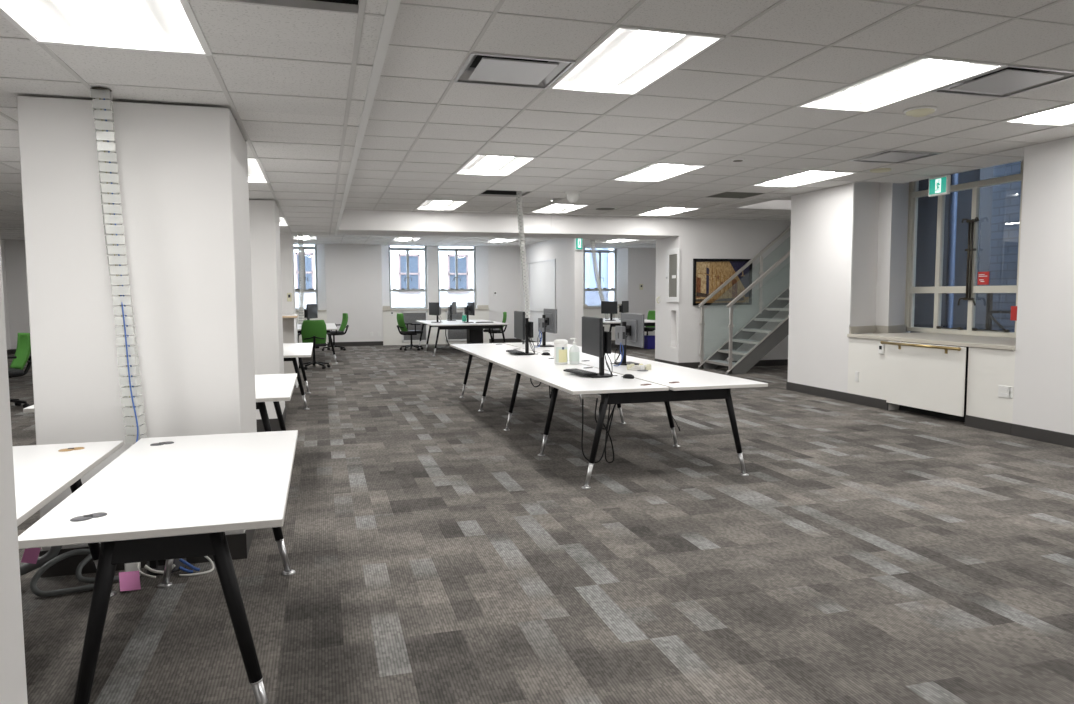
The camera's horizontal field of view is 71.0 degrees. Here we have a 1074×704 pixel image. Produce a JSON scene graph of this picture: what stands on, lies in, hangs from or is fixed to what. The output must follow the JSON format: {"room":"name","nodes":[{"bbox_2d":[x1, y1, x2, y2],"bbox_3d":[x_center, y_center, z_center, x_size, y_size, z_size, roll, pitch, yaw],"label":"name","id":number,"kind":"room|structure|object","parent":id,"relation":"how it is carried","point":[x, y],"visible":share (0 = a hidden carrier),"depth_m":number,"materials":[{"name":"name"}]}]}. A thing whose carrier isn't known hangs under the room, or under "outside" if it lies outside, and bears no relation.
{"room":"open-plan office","nodes":[
{"label":"open-plan office","id":0,"kind":"room"},
{"bbox_2d":[0,239,10,349],"bbox_3d":[-10.108,-0.698,7.111,0.300,3.300,25.300,-2,5,-16],"label":"wall","id":1,"kind":"structure","parent":0,"point":[3,257],"depth_m":18.87,"materials":[{"name":"paint"}]},
{"bbox_2d":[0,243,27,703],"bbox_3d":[-1.156,0.157,0.968,0.500,2.450,0.970,-2,5,-16],"label":"wall","id":2,"kind":"structure","parent":0,"point":[13,685],"depth_m":1.47,"materials":[{"name":"paint"}]},
{"bbox_2d":[17,96,256,550],"bbox_3d":[-2.231,-0.099,4.421,0.980,2.440,1.000,-2,5,-16],"label":"column","id":3,"kind":"structure","parent":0,"point":[183,170],"depth_m":3.92,"materials":[{"name":"paint"}]},
{"bbox_2d":[39,529,254,577],"bbox_3d":[-2.225,1.048,4.510,1.000,0.140,1.020,-2,5,-16],"label":"baseboard","id":4,"kind":"structure","parent":3,"relation":"attached to","point":[239,545],"depth_m":3.97,"materials":[{"name":"black plastic"}]},
{"bbox_2d":[0,0,387,234],"bbox_3d":[-4.921,-1.274,3.758,7.865,0.003,16.100,-2,5,-16],"label":"ceiling","id":5,"kind":"structure","parent":0,"point":[227,27],"depth_m":3.54,"materials":[{"name":"tile"}]},
{"bbox_2d":[0,0,211,55],"bbox_3d":[-1.494,-1.234,2.440,0.654,0.109,1.267,-2,5,-16],"label":"ceiling light","id":6,"kind":"object","parent":5,"relation":"attached to","point":[163,26],"visible":0.91,"depth_m":2.84,"materials":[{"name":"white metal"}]},
{"bbox_2d":[90,87,140,444],"bbox_3d":[-2.066,-0.381,3.713,0.188,1.790,0.131,0,4,3],"label":"cable riser","id":7,"kind":"object","parent":5,"relation":"hanging from","point":[99,90],"visible":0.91,"depth_m":3.71,"materials":[{"name":"clear plastic"}]},
{"bbox_2d":[0,0,383,234],"bbox_3d":[-4.921,-1.283,3.758,7.887,0.030,16.112,-2,5,-16],"label":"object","id":8,"kind":"structure","parent":5,"relation":"attached to","point":[359,9],"depth_m":3.50,"materials":[{"name":"grey metal"}]},
{"bbox_2d":[248,157,269,182],"bbox_3d":[-2.518,-1.504,6.006,0.654,0.109,1.267,-2,5,-16],"label":"ceiling light","id":9,"kind":"object","parent":5,"relation":"attached to","point":[255,175],"visible":0.21,"depth_m":6.35,"materials":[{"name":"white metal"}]},
{"bbox_2d":[249,200,284,418],"bbox_3d":[-3.331,-0.388,8.251,0.980,2.440,0.890,-2,5,-16],"label":"column","id":10,"kind":"structure","parent":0,"point":[264,214],"depth_m":7.91,"materials":[{"name":"paint"}]},
{"bbox_2d":[256,406,285,431],"bbox_3d":[-3.325,0.759,8.339,1.000,0.140,0.910,-2,5,-16],"label":"baseboard","id":11,"kind":"structure","parent":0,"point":[274,423],"depth_m":8.01,"materials":[{"name":"grey rubber"}]},
{"bbox_2d":[280,234,295,314],"bbox_3d":[-4.635,-0.811,12.784,0.980,2.600,1.020,-2,5,-16],"label":"wall","id":12,"kind":"structure","parent":0,"point":[286,240],"depth_m":12.37,"materials":[{"name":"paint"}]},
{"bbox_2d":[0,229,655,247],"bbox_3d":[-3.631,-2.779,17.759,18.100,0.003,8.150,-2,5,-16],"label":"ceiling","id":13,"kind":"structure","parent":0,"point":[378,239],"depth_m":20.15,"materials":[{"name":"tile"}]},
{"bbox_2d":[5,240,655,348],"bbox_3d":[-4.755,-1.854,21.788,18.100,3.300,0.740,-2,5,-16],"label":"wall","id":14,"kind":"structure","parent":0,"point":[353,279],"depth_m":21.64,"materials":[{"name":"paint"}]},
{"bbox_2d":[294,245,317,309],"bbox_3d":[-6.589,-2.238,21.288,0.720,2.100,0.153,-2,5,-16],"label":"window","id":15,"kind":"structure","parent":14,"relation":"in","point":[304,277],"depth_m":21.32,"materials":[{"name":"grey metal"}]},
{"bbox_2d":[1,230,655,248],"bbox_3d":[-3.631,-2.788,17.758,18.122,0.030,8.162,-2,5,-16],"label":"trim","id":16,"kind":"structure","parent":14,"relation":"attached to","point":[21,232],"depth_m":20.15,"materials":[{"name":"grey"}]},
{"bbox_2d":[327,341,382,345],"bbox_3d":[-5.169,-0.231,21.441,1.550,0.120,0.012,-2,5,-16],"label":"baseboard","id":17,"kind":"structure","parent":14,"relation":"attached to","point":[370,343],"depth_m":21.46,"materials":[{"name":"grey rubber"}]},
{"bbox_2d":[389,246,426,308],"bbox_3d":[-3.787,-2.313,22.088,1.110,2.100,0.153,-2,5,-16],"label":"window","id":18,"kind":"structure","parent":14,"relation":"in","point":[424,249],"depth_m":22.10,"materials":[{"name":"grey metal"}]},
{"bbox_2d":[401,311,427,341],"bbox_3d":[-3.544,-0.739,21.820,0.750,0.900,0.023,-2,5,-16],"label":"air vent","id":19,"kind":"object","parent":14,"relation":"in","point":[421,314],"visible":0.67,"depth_m":21.82,"materials":[{"name":"white metal"}]},
{"bbox_2d":[383,305,488,310],"bbox_3d":[-2.966,-1.301,22.114,3.110,0.130,0.380,-2,5,-16],"label":"window sill","id":20,"kind":"structure","parent":14,"relation":"attached to","point":[479,307],"depth_m":21.99,"materials":[{"name":"stone"}]},
{"bbox_2d":[446,310,466,340],"bbox_3d":[-2.337,-0.772,22.164,0.700,0.900,0.023,-2,5,-16],"label":"air vent","id":21,"kind":"object","parent":14,"relation":"in","point":[454,337],"visible":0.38,"depth_m":22.15,"materials":[{"name":"white metal"}]},
{"bbox_2d":[438,246,475,308],"bbox_3d":[-2.398,-2.350,22.484,1.160,2.100,0.153,-2,5,-16],"label":"window","id":22,"kind":"structure","parent":14,"relation":"in","point":[456,250],"depth_m":22.49,"materials":[{"name":"grey metal"}]},
{"bbox_2d":[584,248,616,306],"bbox_3d":[1.991,-2.469,23.735,1.110,2.100,0.153,-2,5,-16],"label":"window","id":23,"kind":"structure","parent":14,"relation":"in","point":[614,251],"depth_m":23.76,"materials":[{"name":"grey metal"}]},
{"bbox_2d":[338,210,679,239],"bbox_3d":[-4.253,-2.439,12.806,14.170,0.760,1.052,-2,5,-16],"label":"beam","id":24,"kind":"structure","parent":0,"point":[353,222],"depth_m":13.43,"materials":[{"name":"paint"}]},
{"bbox_2d":[7,340,1073,703],"bbox_3d":[-1.297,0.758,9.908,18.700,0.120,26.200,-2,5,-16],"label":"floor","id":25,"kind":"structure","parent":0,"point":[864,554],"depth_m":4.02,"materials":[{"name":"carpet"}]},
{"bbox_2d":[7,333,31,407],"bbox_3d":[-6.919,0.253,9.738,0.650,0.970,0.716,3,6,40],"label":"office chair","id":26,"kind":"object","parent":25,"relation":"on","point":[23,349],"visible":0.66,"depth_m":9.96,"materials":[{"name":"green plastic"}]},
{"bbox_2d":[20,546,61,575],"bbox_3d":[-2.507,1.027,3.772,0.255,0.201,0.066,-2,5,-26],"label":"conduit","id":27,"kind":"object","parent":25,"relation":"on","point":[53,551],"visible":0.53,"depth_m":3.76,"materials":[{"name":"grey plastic"}]},
{"bbox_2d":[21,548,40,563],"bbox_3d":[-2.482,0.997,3.691,0.082,0.087,0.029,-3,5,-27],"label":"sticky note","id":28,"kind":"object","parent":27,"relation":"attached to","point":[30,555],"visible":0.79,"depth_m":3.69,"materials":[{"name":"pink paper"}]},
{"bbox_2d":[30,549,93,596],"bbox_3d":[-2.333,1.092,3.730,0.304,0.167,0.190,-3,5,-31],"label":"conduit","id":29,"kind":"object","parent":25,"relation":"on","point":[33,584],"visible":0.89,"depth_m":3.68,"materials":[{"name":"grey plastic"}]},
{"bbox_2d":[13,441,123,596],"bbox_3d":[-2.211,0.865,2.920,0.785,0.748,1.490,-2,5,-16],"label":"desk","id":30,"kind":"object","parent":25,"relation":"on","point":[42,473],"visible":0.67,"depth_m":3.17,"materials":[{"name":"white laminate"}]},
{"bbox_2d":[76,543,118,582],"bbox_3d":[-2.228,1.077,3.856,0.226,0.171,0.160,-2,5,-16],"label":"conduit","id":31,"kind":"object","parent":25,"relation":"on","point":[88,558],"visible":0.68,"depth_m":3.80,"materials":[{"name":"grey plastic"}]},
{"bbox_2d":[119,571,140,591],"bbox_3d":[-2.014,1.132,3.721,0.098,0.078,0.088,-3,5,-36],"label":"sticky note","id":32,"kind":"object","parent":25,"relation":"on","point":[129,581],"visible":1,"depth_m":3.72,"materials":[{"name":"pink paper"}]},
{"bbox_2d":[125,562,155,577],"bbox_3d":[-2.024,1.108,3.845,0.210,0.120,0.077,2,5,29],"label":"power adapter","id":33,"kind":"object","parent":25,"relation":"on","point":[136,566],"visible":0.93,"depth_m":3.85,"materials":[{"name":"white plastic"}]},
{"bbox_2d":[18,430,297,703],"bbox_3d":[-1.396,0.847,3.113,0.750,0.748,1.645,-2,5,-16],"label":"desk","id":34,"kind":"object","parent":25,"relation":"on","point":[168,499],"visible":0.98,"depth_m":2.52,"materials":[{"name":"white laminate"}]},
{"bbox_2d":[144,558,186,574],"bbox_3d":[-1.954,1.099,3.960,0.188,0.120,0.127,-2,5,-16],"label":"cable","id":35,"kind":"object","parent":25,"relation":"on","point":[153,567],"visible":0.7,"depth_m":3.92,"materials":[{"name":"grey plastic"}]},
{"bbox_2d":[255,373,296,431],"bbox_3d":[-2.296,0.633,5.997,0.709,0.740,1.670,-2,5,-16],"label":"desk","id":36,"kind":"object","parent":25,"relation":"on","point":[274,388],"visible":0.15,"depth_m":5.81,"materials":[{"name":"white laminate"}]},
{"bbox_2d":[282,314,298,387],"bbox_3d":[-4.358,-0.014,11.959,1.080,1.135,0.670,-2,5,-16],"label":"bookcase","id":37,"kind":"object","parent":25,"relation":"on","point":[290,332],"visible":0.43,"depth_m":11.98,"materials":[{"name":"beige wood"}]},
{"bbox_2d":[283,343,312,409],"bbox_3d":[-3.409,0.326,10.051,0.800,0.740,2.400,-2,5,-16],"label":"desk","id":38,"kind":"object","parent":25,"relation":"on","point":[291,351],"visible":0.4,"depth_m":9.57,"materials":[{"name":"white laminate"}]},
{"bbox_2d":[298,320,330,369],"bbox_3d":[-4.418,-0.157,14.900,0.650,0.970,0.716,-2,5,-19],"label":"office chair","id":39,"kind":"object","parent":25,"relation":"on","point":[312,331],"visible":0.91,"depth_m":14.64,"materials":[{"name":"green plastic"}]},
{"bbox_2d":[297,323,336,362],"bbox_3d":[-5.377,-0.223,17.320,1.470,0.740,3.200,-2,5,-16],"label":"table","id":40,"kind":"object","parent":25,"relation":"on","point":[329,326],"visible":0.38,"depth_m":16.06,"materials":[{"name":"white laminate"}]},
{"bbox_2d":[304,304,317,319],"bbox_3d":[-5.170,-0.830,17.026,0.243,0.510,0.540,0,4,7],"label":"monitor","id":41,"kind":"object","parent":40,"relation":"on","point":[311,311],"visible":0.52,"depth_m":16.94,"materials":[{"name":"black plastic"}]},
{"bbox_2d":[322,313,348,350],"bbox_3d":[-5.290,-0.524,19.730,0.716,0.970,0.650,-3,5,-27],"label":"office chair","id":42,"kind":"object","parent":25,"relation":"on","point":[343,324],"visible":0.77,"depth_m":19.71,"materials":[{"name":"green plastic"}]},
{"bbox_2d":[397,313,422,350],"bbox_3d":[-3.335,-0.536,19.751,0.716,0.970,0.650,-3,5,-30],"label":"office chair","id":43,"kind":"object","parent":25,"relation":"on","point":[400,318],"visible":1,"depth_m":19.57,"materials":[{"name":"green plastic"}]},
{"bbox_2d":[416,320,508,355],"bbox_3d":[-2.005,-0.408,19.501,1.860,0.740,3.250,-2,5,-16],"label":"table","id":44,"kind":"object","parent":25,"relation":"on","point":[444,324],"visible":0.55,"depth_m":18.21,"materials":[{"name":"white laminate"}]},
{"bbox_2d":[429,302,440,322],"bbox_3d":[-2.545,-1.012,19.226,0.243,0.510,0.540,-3,5,-36],"label":"monitor","id":45,"kind":"object","parent":44,"relation":"on","point":[434,307],"visible":1,"depth_m":19.17,"materials":[{"name":"black plastic"}]},
{"bbox_2d":[463,302,474,322],"bbox_3d":[-1.749,-0.997,18.981,0.243,0.510,0.540,-2,5,-22],"label":"monitor","id":46,"kind":"object","parent":44,"relation":"on","point":[470,309],"visible":1,"depth_m":18.93,"materials":[{"name":"black plastic"}]},
{"bbox_2d":[467,329,482,343],"bbox_3d":[-1.638,-0.377,19.861,0.360,0.620,0.465,-2,5,-16],"label":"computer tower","id":47,"kind":"object","parent":25,"relation":"on","point":[474,336],"visible":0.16,"depth_m":19.64,"materials":[{"name":"black plastic"}]},
{"bbox_2d":[450,342,767,488],"bbox_3d":[0.285,0.432,8.389,1.615,0.748,5.535,-2,5,-16],"label":"table","id":48,"kind":"object","parent":25,"relation":"on","point":[665,382],"visible":0.94,"depth_m":6.45,"materials":[{"name":"white laminate"}]},
{"bbox_2d":[516,191,529,343],"bbox_3d":[-0.188,-1.181,10.537,0.160,2.141,0.145,-2,5,-16],"label":"cable riser","id":49,"kind":"object","parent":48,"relation":"on","point":[518,201],"visible":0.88,"depth_m":10.53,"materials":[{"name":"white plastic"}]},
{"bbox_2d":[514,311,534,354],"bbox_3d":[-0.120,-0.227,8.867,0.243,0.510,0.540,-1,5,-12],"label":"monitor","id":50,"kind":"object","parent":48,"relation":"on","point":[523,328],"visible":0.99,"depth_m":8.83,"materials":[{"name":"black plastic"}]},
{"bbox_2d":[534,308,556,346],"bbox_3d":[0.096,-0.331,10.205,0.243,0.510,0.540,-2,5,-16],"label":"monitor","id":51,"kind":"object","parent":48,"relation":"on","point":[548,322],"visible":0.89,"depth_m":10.15,"materials":[{"name":"black plastic"}]},
{"bbox_2d":[554,339,567,363],"bbox_3d":[0.243,-0.004,7.664,0.144,0.248,0.144,-2,5,-16],"label":"tub","id":52,"kind":"object","parent":48,"relation":"on","point":[560,345],"visible":1,"depth_m":7.61,"materials":[{"name":"white plastic"}]},
{"bbox_2d":[569,338,579,363],"bbox_3d":[0.380,-0.011,7.640,0.106,0.264,0.106,-2,5,-16],"label":"pump bottle","id":53,"kind":"object","parent":48,"relation":"on","point":[574,353],"visible":1,"depth_m":7.60,"materials":[{"name":"white"}]},
{"bbox_2d":[581,398,615,462],"bbox_3d":[0.497,0.633,6.038,0.299,0.536,0.125,1,4,12],"label":"power cable","id":54,"kind":"object","parent":48,"relation":"hanging from","point":[612,412],"visible":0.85,"depth_m":6.02,"materials":[{"name":"black plastic"}]},
{"bbox_2d":[582,316,616,377],"bbox_3d":[0.556,-0.046,6.477,0.243,0.510,0.540,-1,5,-12],"label":"monitor","id":55,"kind":"object","parent":48,"relation":"on","point":[596,341],"visible":0.98,"depth_m":6.42,"materials":[{"name":"black plastic"}]},
{"bbox_2d":[610,313,643,364],"bbox_3d":[0.875,-0.131,7.564,0.243,0.510,0.540,-2,5,-16],"label":"monitor","id":56,"kind":"object","parent":48,"relation":"on","point":[630,332],"visible":0.9,"depth_m":7.50,"materials":[{"name":"black plastic"}]},
{"bbox_2d":[603,318,654,331],"bbox_3d":[2.138,-0.501,20.449,1.750,0.740,3.100,-2,5,-16],"label":"table","id":57,"kind":"object","parent":25,"relation":"on","point":[617,322],"visible":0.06,"depth_m":19.12,"materials":[{"name":"white laminate"}]},
{"bbox_2d":[601,301,616,320],"bbox_3d":[1.964,-1.085,19.891,0.243,0.510,0.540,-5,6,-44],"label":"monitor","id":58,"kind":"object","parent":57,"relation":"on","point":[607,307],"visible":1,"depth_m":19.82,"materials":[{"name":"black plastic"}]},
{"bbox_2d":[644,335,654,348],"bbox_3d":[2.989,-0.263,19.877,0.300,0.345,0.300,-2,5,-16],"label":"waste bin","id":59,"kind":"object","parent":25,"relation":"on","point":[649,340],"visible":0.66,"depth_m":19.75,"materials":[{"name":"blue plastic"}]},
{"bbox_2d":[698,225,790,374],"bbox_3d":[4.537,-1.302,14.187,2.737,3.274,1.114,-2,5,-16],"label":"staircase","id":60,"kind":"structure","parent":25,"relation":"on","point":[775,336],"depth_m":14.36,"materials":[{"name":"grey metal"}]},
{"bbox_2d":[521,238,582,346],"bbox_3d":[0.284,-1.772,20.394,0.220,3.300,5.200,-2,5,-16],"label":"wall partition","id":61,"kind":"structure","parent":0,"point":[569,261],"depth_m":18.72,"materials":[{"name":"paint"}]},
{"bbox_2d":[529,259,555,311],"bbox_3d":[0.124,-1.779,20.504,0.025,1.384,2.540,-2,5,-16],"label":"whiteboard","id":62,"kind":"object","parent":61,"relation":"attached to","point":[542,274],"visible":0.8,"depth_m":20.40,"materials":[{"name":"white"}]},
{"bbox_2d":[344,0,1073,220],"bbox_3d":[3.349,-1.915,6.085,9.325,0.003,16.100,-2,5,-16],"label":"ceiling","id":63,"kind":"structure","parent":0,"point":[915,30],"depth_m":5.69,"materials":[{"name":"tile"}]},
{"bbox_2d":[335,0,400,235],"bbox_3d":[-1.142,-1.584,4.820,0.040,0.450,16.100,-2,5,-16],"label":"trim","id":64,"kind":"structure","parent":63,"relation":"attached to","point":[392,7],"depth_m":3.52,"materials":[{"name":"paint"}]},
{"bbox_2d":[416,200,467,209],"bbox_3d":[-1.540,-2.392,12.014,0.654,0.109,1.267,-2,5,-16],"label":"ceiling light","id":65,"kind":"object","parent":63,"relation":"attached to","point":[427,204],"visible":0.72,"depth_m":12.19,"materials":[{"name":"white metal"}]},
{"bbox_2d":[454,154,535,175],"bbox_3d":[-0.489,-2.115,8.353,0.654,0.109,1.267,-2,5,-16],"label":"ceiling light","id":66,"kind":"object","parent":63,"relation":"attached to","point":[492,165],"visible":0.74,"depth_m":8.44,"materials":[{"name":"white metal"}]},
{"bbox_2d":[454,52,575,88],"bbox_3d":[-0.160,-1.891,4.813,0.652,0.206,0.632,-2,5,-16],"label":"ceiling vent","id":67,"kind":"object","parent":63,"relation":"in","point":[479,68],"visible":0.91,"depth_m":4.82,"materials":[{"name":"silver metal"}]},
{"bbox_2d":[513,191,552,202],"bbox_3d":[-0.010,-2.395,11.463,0.610,0.159,0.590,-2,5,-16],"label":"tile","id":68,"kind":"structure","parent":63,"relation":"attached to","point":[522,199],"depth_m":11.65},
{"bbox_2d":[531,198,588,212],"bbox_3d":[0.363,-2.443,12.557,0.654,0.109,1.267,-2,5,-16],"label":"ceiling light","id":69,"kind":"object","parent":63,"relation":"attached to","point":[551,208],"visible":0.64,"depth_m":12.71,"materials":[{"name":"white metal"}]},
{"bbox_2d":[548,26,724,94],"bbox_3d":[0.563,-1.839,4.692,0.654,0.109,1.267,-2,5,-16],"label":"ceiling light","id":70,"kind":"object","parent":63,"relation":"attached to","point":[628,60],"visible":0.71,"depth_m":4.66,"materials":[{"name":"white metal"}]},
{"bbox_2d":[612,163,706,181],"bbox_3d":[1.415,-2.167,8.896,0.654,0.109,1.267,-2,5,-16],"label":"ceiling light","id":71,"kind":"object","parent":63,"relation":"attached to","point":[654,172],"visible":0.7,"depth_m":8.97,"materials":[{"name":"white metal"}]},
{"bbox_2d":[637,207,700,215],"bbox_3d":[2.267,-2.494,13.100,0.654,0.109,1.267,-2,5,-16],"label":"ceiling light","id":72,"kind":"object","parent":63,"relation":"attached to","point":[666,211],"visible":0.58,"depth_m":13.22,"materials":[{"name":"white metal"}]},
{"bbox_2d":[344,0,1073,220],"bbox_3d":[3.349,-1.924,6.085,9.347,0.030,16.112,-2,5,-16],"label":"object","id":73,"kind":"structure","parent":63,"relation":"attached to","point":[618,23],"depth_m":6.31,"materials":[{"name":"grey metal"}]},
{"bbox_2d":[708,192,764,197],"bbox_3d":[2.880,-2.293,10.968,0.632,0.019,0.612,-2,5,-16],"label":"ceiling vent","id":74,"kind":"object","parent":63,"relation":"in","point":[725,194],"visible":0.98,"depth_m":10.99,"materials":[{"name":"grey metal"}]},
{"bbox_2d":[751,170,856,186],"bbox_3d":[3.318,-2.218,9.439,0.654,0.109,1.267,-2,5,-16],"label":"ceiling light","id":75,"kind":"object","parent":63,"relation":"attached to","point":[811,176],"visible":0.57,"depth_m":9.50,"materials":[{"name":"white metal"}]},
{"bbox_2d":[849,150,941,163],"bbox_3d":[3.756,-2.149,7.910,0.652,0.206,0.632,-2,5,-16],"label":"ceiling vent","id":76,"kind":"object","parent":63,"relation":"in","point":[890,156],"visible":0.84,"depth_m":7.92,"materials":[{"name":"black metal"}]},
{"bbox_2d":[796,56,1005,111],"bbox_3d":[2.466,-1.890,5.235,0.654,0.109,1.267,-2,5,-16],"label":"ceiling light","id":77,"kind":"object","parent":63,"relation":"attached to","point":[921,75],"visible":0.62,"depth_m":5.21,"materials":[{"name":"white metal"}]},
{"bbox_2d":[903,106,936,116],"bbox_3d":[2.995,-1.871,5.883,0.236,0.049,0.236,-2,5,-16],"label":"smoke detector","id":78,"kind":"object","parent":63,"relation":"attached to","point":[919,111],"visible":1,"depth_m":5.82,"materials":[{"name":"beige plastic"}]},
{"bbox_2d":[928,175,950,196],"bbox_3d":[4.878,-2.013,9.125,0.053,0.225,0.300,-2,5,-16],"label":"exit sign","id":79,"kind":"object","parent":63,"relation":"hanging from","point":[940,185],"visible":1,"depth_m":9.09,"materials":[{"name":"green plastic"}]},
{"bbox_2d":[932,65,1073,97],"bbox_3d":[3.188,-1.930,5.108,0.652,0.206,0.632,-2,5,-16],"label":"ceiling vent","id":80,"kind":"object","parent":63,"relation":"in","point":[1009,80],"visible":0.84,"depth_m":5.11,"materials":[{"name":"black metal"}]},
{"bbox_2d":[1002,103,1073,125],"bbox_3d":[4.370,-1.941,5.778,0.654,0.109,1.267,-2,5,-16],"label":"ceiling light","id":81,"kind":"object","parent":63,"relation":"attached to","point":[1062,115],"visible":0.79,"depth_m":6.24,"materials":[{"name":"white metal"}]},
{"bbox_2d":[655,218,790,362],"bbox_3d":[4.452,-1.407,15.386,3.930,3.300,1.050,-2,5,-16],"label":"wall","id":82,"kind":"structure","parent":0,"point":[677,327],"depth_m":14.68,"materials":[{"name":"paint"}]},
{"bbox_2d":[666,248,679,301],"bbox_3d":[2.617,-1.474,14.556,0.050,1.020,0.560,-2,5,-16],"label":"upper cabinet","id":83,"kind":"object","parent":82,"relation":"attached to","point":[672,255],"visible":1,"depth_m":14.54,"materials":[{"name":"white metal"}]},
{"bbox_2d":[693,259,751,304],"bbox_3d":[3.599,-1.355,14.573,1.260,0.890,0.044,-2,5,-16],"label":"framed picture","id":84,"kind":"object","parent":82,"relation":"attached to","point":[708,274],"visible":0.92,"depth_m":14.57,"materials":[{"name":"black plastic"}]},
{"bbox_2d":[716,197,790,209],"bbox_3d":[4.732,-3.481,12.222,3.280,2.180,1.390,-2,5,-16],"label":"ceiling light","id":85,"kind":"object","parent":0,"point":[773,204],"depth_m":12.76,"materials":[{"name":"paint"}]},
{"bbox_2d":[754,359,787,365],"bbox_3d":[4.669,0.215,15.017,0.752,0.121,0.012,-2,5,-16],"label":"baseboard","id":86,"kind":"structure","parent":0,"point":[779,362],"depth_m":15.02,"materials":[{"name":"grey rubber"}]},
{"bbox_2d":[788,182,909,392],"bbox_3d":[4.569,-1.047,10.703,1.332,3.300,1.365,-2,5,-16],"label":"wall","id":87,"kind":"structure","parent":0,"point":[848,243],"depth_m":10.24,"materials":[{"name":"paint"}]},
{"bbox_2d":[786,382,888,409],"bbox_3d":[4.041,0.582,10.296,0.014,0.120,2.110,-2,5,-16],"label":"baseboard","id":88,"kind":"structure","parent":87,"relation":"attached to","point":[832,394],"depth_m":10.15,"materials":[{"name":"grey rubber"}]},
{"bbox_2d":[1012,137,1073,434],"bbox_3d":[6.950,-0.503,3.486,1.900,3.300,8.930,-2,5,-16],"label":"wall","id":89,"kind":"structure","parent":0,"point":[1043,397],"depth_m":7.23,"materials":[{"name":"paint"}]},
{"bbox_2d":[905,160,1023,337],"bbox_3d":[5.584,-1.365,9.194,0.152,2.345,2.850,-2,5,-16],"label":"window","id":90,"kind":"structure","parent":89,"relation":"in","point":[971,288],"depth_m":9.73,"materials":[{"name":"beige metal"}]},
{"bbox_2d":[998,385,1010,398],"bbox_3d":[4.780,0.407,7.694,0.011,0.125,0.150,-2,5,-16],"label":"wall outlet","id":91,"kind":"object","parent":89,"relation":"attached to","point":[1003,391],"visible":1,"depth_m":7.69,"materials":[{"name":"white plastic"}]},
{"bbox_2d":[965,415,1073,447],"bbox_3d":[5.959,1.086,3.619,0.014,0.120,9.500,-2,5,-16],"label":"baseboard","id":92,"kind":"structure","parent":89,"relation":"attached to","point":[1043,435],"depth_m":7.51,"materials":[{"name":"grey rubber"}]},
{"label":"outside","id":93,"kind":"structure","parent":0,"visible":0},
{"bbox_3d":[-2.320,3.642,12.127,42.000,0.200,36.000,-2,5,-16],"label":"ground","id":94,"kind":"structure","parent":93,"visible":0},
{"bbox_2d":[294,244,473,307],"bbox_3d":[-9.626,-3.462,25.400,23.600,12.000,0.500,-2,5,-16],"label":"wall","id":95,"kind":"structure","parent":94,"relation":"on","point":[397,299],"depth_m":26.78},
{"bbox_2d":[295,252,313,289],"bbox_3d":[-7.918,-2.712,25.649,0.640,1.350,0.069,-2,5,-16],"label":"window","id":96,"kind":"structure","parent":95,"relation":"in","point":[309,272],"depth_m":25.64,"materials":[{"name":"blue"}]},
{"bbox_2d":[398,254,420,292],"bbox_3d":[-4.515,-2.769,26.622,0.800,1.380,0.069,-2,5,-16],"label":"window","id":97,"kind":"structure","parent":95,"relation":"in","point":[414,259],"depth_m":26.61,"materials":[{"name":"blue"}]},
{"bbox_2d":[447,254,468,292],"bbox_3d":[-2.842,-2.814,27.100,0.800,1.380,0.069,-2,5,-16],"label":"window","id":98,"kind":"structure","parent":95,"relation":"in","point":[462,259],"depth_m":27.09,"materials":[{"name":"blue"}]},
{"bbox_2d":[585,248,612,305],"bbox_3d":[7.550,-3.964,30.817,12.380,12.000,4.500,-2,5,-16],"label":"wall","id":99,"kind":"structure","parent":94,"relation":"on","point":[592,298],"depth_m":28.10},
{"bbox_2d":[910,169,979,332],"bbox_3d":[-0.430,-1.921,4.791,17.700,12.000,16.300,-2,5,-16],"label":"wall","id":100,"kind":"structure","parent":94,"relation":"on","point":[927,206],"depth_m":10.73,"materials":[{"name":"brick"}]},
{"bbox_2d":[847,337,1014,422],"bbox_3d":[5.095,0.307,8.972,1.300,0.860,2.490,-2,5,-16],"label":"wall","id":101,"kind":"structure","parent":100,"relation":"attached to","point":[986,369],"depth_m":8.11,"materials":[{"name":"paint"}]},
{"bbox_2d":[886,341,965,416],"bbox_3d":[4.549,0.282,8.714,0.200,0.755,1.144,-2,5,-16],"label":"radiator cover","id":102,"kind":"object","parent":101,"relation":"attached to","point":[931,379],"visible":1,"depth_m":8.62,"materials":[{"name":"metal"}]},
{"bbox_2d":[880,341,960,353],"bbox_3d":[4.412,-0.052,8.706,0.050,0.085,1.180,-2,5,-16],"label":"brass rod","id":103,"kind":"object","parent":102,"relation":"attached to","point":[945,348],"visible":1,"depth_m":8.61,"materials":[{"name":"brown metal"}]},
{"bbox_2d":[847,324,1015,349],"bbox_3d":[5.003,-0.204,9.100,1.280,0.138,2.858,-2,5,-16],"label":"window sill","id":104,"kind":"structure","parent":101,"relation":"on","point":[895,332],"depth_m":9.08,"materials":[{"name":"stone"}]},
{"bbox_2d":[946,173,957,327],"bbox_3d":[6.285,-0.712,11.453,0.100,8.500,0.100,-2,5,-16],"label":"drain pipe","id":105,"kind":"object","parent":94,"relation":"on","point":[954,177],"visible":0.32,"depth_m":11.36,"materials":[{"name":"blue"}]},
{"bbox_2d":[975,166,993,329],"bbox_3d":[10.823,-4.869,16.302,1.000,16.000,26.000,-2,5,-16],"label":"wall","id":106,"kind":"structure","parent":94,"relation":"on","point":[985,213],"depth_m":17.08,"materials":[{"name":"brick"}]},
{"bbox_2d":[985,293,1010,329],"bbox_3d":[7.606,1.204,12.217,0.060,4.550,0.879,-2,5,-16],"label":"fire escape","id":107,"kind":"object","parent":94,"relation":"on","point":[989,317],"visible":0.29,"depth_m":12.42,"materials":[{"name":"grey metal"}]},
{"bbox_2d":[989,161,1020,331],"bbox_3d":[10.575,-3.600,6.349,0.800,15.000,14.870,-2,5,-16],"label":"wall","id":108,"kind":"structure","parent":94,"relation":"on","point":[1005,217],"depth_m":13.25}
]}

